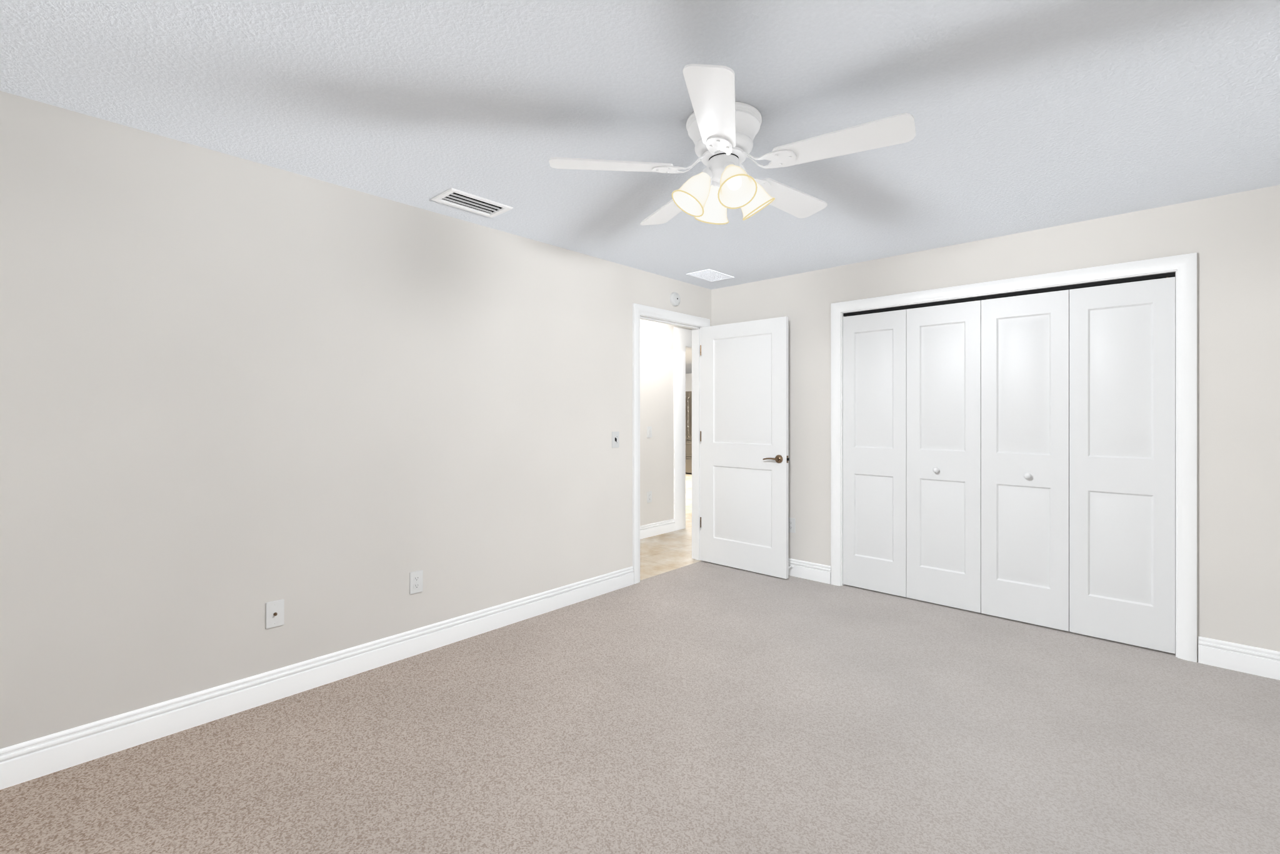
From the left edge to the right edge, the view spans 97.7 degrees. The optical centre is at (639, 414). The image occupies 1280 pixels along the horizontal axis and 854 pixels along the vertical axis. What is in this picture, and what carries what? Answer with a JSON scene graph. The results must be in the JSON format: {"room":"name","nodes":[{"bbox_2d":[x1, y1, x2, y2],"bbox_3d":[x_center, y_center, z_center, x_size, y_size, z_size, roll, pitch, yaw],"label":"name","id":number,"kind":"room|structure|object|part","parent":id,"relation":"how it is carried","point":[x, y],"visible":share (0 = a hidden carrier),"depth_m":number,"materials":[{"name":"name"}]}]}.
{"room":"empty bedroom","nodes":[
{"label":"empty bedroom","id":0,"kind":"room"},
{"bbox_2d":[0,90,711,748],"bbox_3d":[-0.987,0.086,3.331,0.120,2.400,4.900,0,0,43],"label":"wall","id":1,"kind":"structure","parent":0,"point":[230,386],"depth_m":2.47,"materials":[{"name":"paint"}]},
{"bbox_2d":[265,598,284,628],"bbox_3d":[-1.643,0.900,2.521,0.017,0.117,0.071,0,0,43],"label":"outlet plate","id":2,"kind":"object","parent":1,"relation":"attached to","point":[275,609],"visible":1,"depth_m":2.52,"materials":[{"name":"white plastic"}]},
{"bbox_2d":[409,570,423,594],"bbox_3d":[-1.201,0.901,3.006,0.008,0.117,0.071,0,0,43],"label":"duplex outlet","id":3,"kind":"object","parent":1,"relation":"attached to","point":[415,577],"visible":1,"depth_m":3.00,"materials":[{"name":"white plastic"}]},
{"bbox_2d":[611,431,619,447],"bbox_3d":[-0.177,0.185,4.110,0.012,0.117,0.071,0,0,43],"label":"switch","id":4,"kind":"object","parent":1,"relation":"attached to","point":[615,434],"visible":1,"depth_m":4.11,"materials":[{"name":"white plastic"}]},
{"bbox_2d":[0,558,1279,789],"bbox_3d":[0.323,1.219,2.119,3.450,0.133,4.660,0,0,43],"label":"baseboard","id":5,"kind":"structure","parent":1,"relation":"attached to","point":[25,761],"depth_m":2.61,"materials":[{"name":"white wood"}]},
{"bbox_2d":[632,303,709,583],"bbox_3d":[0.232,0.222,4.650,0.159,2.128,0.976,0,0,43],"label":"door frame","id":6,"kind":"structure","parent":1,"relation":"in","point":[639,311],"depth_m":4.56,"materials":[{"name":"white wood"}]},
{"bbox_3d":[0.232,0.222,4.650,0.159,2.128,0.976,0,0,43],"label":"jamb trim","id":7,"kind":"part","parent":6,"relation":"part of","materials":[{"name":"white wood"}]},
{"bbox_2d":[670,291,680,306],"bbox_3d":[0.295,-0.949,4.606,0.032,0.114,0.114,0,0,43],"label":"smoke detector","id":8,"kind":"object","parent":1,"relation":"attached to","point":[675,299],"visible":1,"depth_m":4.59,"materials":[{"name":"white plastic"}]},
{"bbox_2d":[700,316,789,578],"bbox_3d":[0.846,0.258,4.617,0.834,2.032,0.139,0,0,43],"label":"door","id":9,"kind":"structure","parent":1,"relation":"in","point":[744,432],"depth_m":4.57,"materials":[{"name":"white wood"}]},
{"bbox_2d":[0,560,1279,853],"bbox_3d":[0.360,1.310,2.167,3.462,0.050,4.780,0,0,43],"label":"floor","id":10,"kind":"structure","parent":0,"point":[702,707],"depth_m":2.16,"materials":[{"name":"beige carpet"}]},
{"bbox_2d":[0,0,1279,289],"bbox_3d":[0.323,-1.144,2.119,3.690,0.060,4.900,0,0,43],"label":"ceiling","id":11,"kind":"structure","parent":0,"point":[1029,115],"depth_m":1.98,"materials":[{"name":"white paint"}]},
{"bbox_2d":[431,187,513,217],"bbox_3d":[-0.882,-1.138,2.955,0.209,0.062,0.359,0,0,43],"label":"ceiling vent","id":12,"kind":"object","parent":11,"relation":"in","point":[452,197],"visible":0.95,"depth_m":2.97,"materials":[{"name":"white metal"}]},
{"bbox_2d":[686,268,734,281],"bbox_3d":[0.567,-1.113,4.492,0.225,0.004,0.345,0,0,43],"label":"ceiling vent","id":13,"kind":"object","parent":11,"relation":"in","point":[709,275],"visible":1,"depth_m":4.47,"materials":[{"name":"white metal"}]},
{"bbox_2d":[549,63,915,224],"bbox_3d":[0.353,-0.933,2.145,1.266,0.362,1.243,0,0,43],"label":"ceiling fan","id":14,"kind":"object","parent":11,"relation":"hanging from","point":[722,130],"depth_m":2.03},
{"bbox_2d":[640,318,691,525],"bbox_3d":[0.183,0.086,5.422,1.000,2.400,6.240,0,0,43],"label":"wall","id":15,"kind":"structure","parent":0,"point":[656,339],"depth_m":5.98,"materials":[{"name":"paint"}]},
{"bbox_2d":[646,490,651,502],"bbox_3d":[0.101,0.869,5.887,0.008,0.117,0.071,0,0,43],"label":"duplex outlet","id":16,"kind":"object","parent":15,"relation":"attached to","point":[649,493],"visible":1,"depth_m":5.88,"materials":[{"name":"white plastic"}]},
{"bbox_2d":[646,426,651,437],"bbox_3d":[0.102,0.185,5.886,0.011,0.117,0.071,0,0,43],"label":"rocker switch","id":17,"kind":"object","parent":15,"relation":"attached to","point":[649,428],"visible":1,"depth_m":5.88,"materials":[{"name":"white plastic"}]},
{"bbox_2d":[640,518,674,539],"bbox_3d":[0.227,1.219,5.381,0.880,0.133,6.000,0,0,43],"label":"baseboard","id":18,"kind":"structure","parent":15,"relation":"attached to","point":[649,530],"depth_m":5.96,"materials":[{"name":"white wood"}]},
{"bbox_2d":[673,326,691,530],"bbox_3d":[0.825,0.160,6.750,0.139,2.252,1.442,0,0,43],"label":"trim","id":19,"kind":"structure","parent":15,"relation":"attached to","point":[682,337],"depth_m":6.24,"materials":[{"name":"white wood"}]},
{"bbox_2d":[640,473,701,579],"bbox_3d":[-0.238,1.310,9.217,6.988,0.050,11.000,0,0,43],"label":"floor","id":20,"kind":"structure","parent":0,"point":[660,554],"depth_m":5.33,"materials":[{"name":"tile"}]},
{"bbox_2d":[685,391,691,473],"bbox_3d":[1.265,0.396,12.263,0.910,1.780,0.826,0,0,43],"label":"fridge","id":21,"kind":"object","parent":20,"relation":"on","point":[688,394],"visible":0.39,"depth_m":11.96,"materials":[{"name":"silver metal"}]},
{"bbox_2d":[685,348,691,373],"bbox_3d":[-0.278,-1.139,9.254,6.880,0.050,11.240,0,0,43],"label":"ceiling","id":22,"kind":"structure","parent":0,"point":[688,352],"depth_m":11.69,"materials":[{"name":"white paint"}]},
{"bbox_2d":[685,373,691,391],"bbox_3d":[-0.653,0.086,9.600,6.100,2.400,11.240,0,0,43],"label":"wall","id":23,"kind":"structure","parent":0,"point":[688,376],"depth_m":15.25,"materials":[{"name":"white paint"}]},
{"bbox_2d":[711,185,1279,661],"bbox_3d":[1.990,0.086,3.833,3.570,2.400,0.120,0,0,43],"label":"wall","id":24,"kind":"structure","parent":0,"point":[1235,237],"depth_m":2.90,"materials":[{"name":"paint"}]},
{"bbox_2d":[788,517,795,533],"bbox_3d":[1.207,0.885,4.470,0.071,0.117,0.008,0,0,43],"label":"outlet","id":25,"kind":"object","parent":24,"relation":"attached to","point":[792,521],"visible":0.91,"depth_m":4.46,"materials":[{"name":"white plastic"}]},
{"bbox_2d":[843,276,1174,653],"bbox_3d":[2.185,0.267,3.587,1.803,2.013,0.066,0,0,43],"label":"bifold door","id":26,"kind":"structure","parent":24,"relation":"in","point":[1012,457],"depth_m":3.43,"materials":[{"name":"white wood"}]},
{"bbox_2d":[830,252,1196,661],"bbox_3d":[2.211,0.224,3.615,1.965,2.124,0.140,0,0,43],"label":"door frame","id":27,"kind":"structure","parent":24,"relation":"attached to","point":[1183,267],"depth_m":2.99,"materials":[{"name":"white wood"}]}
]}

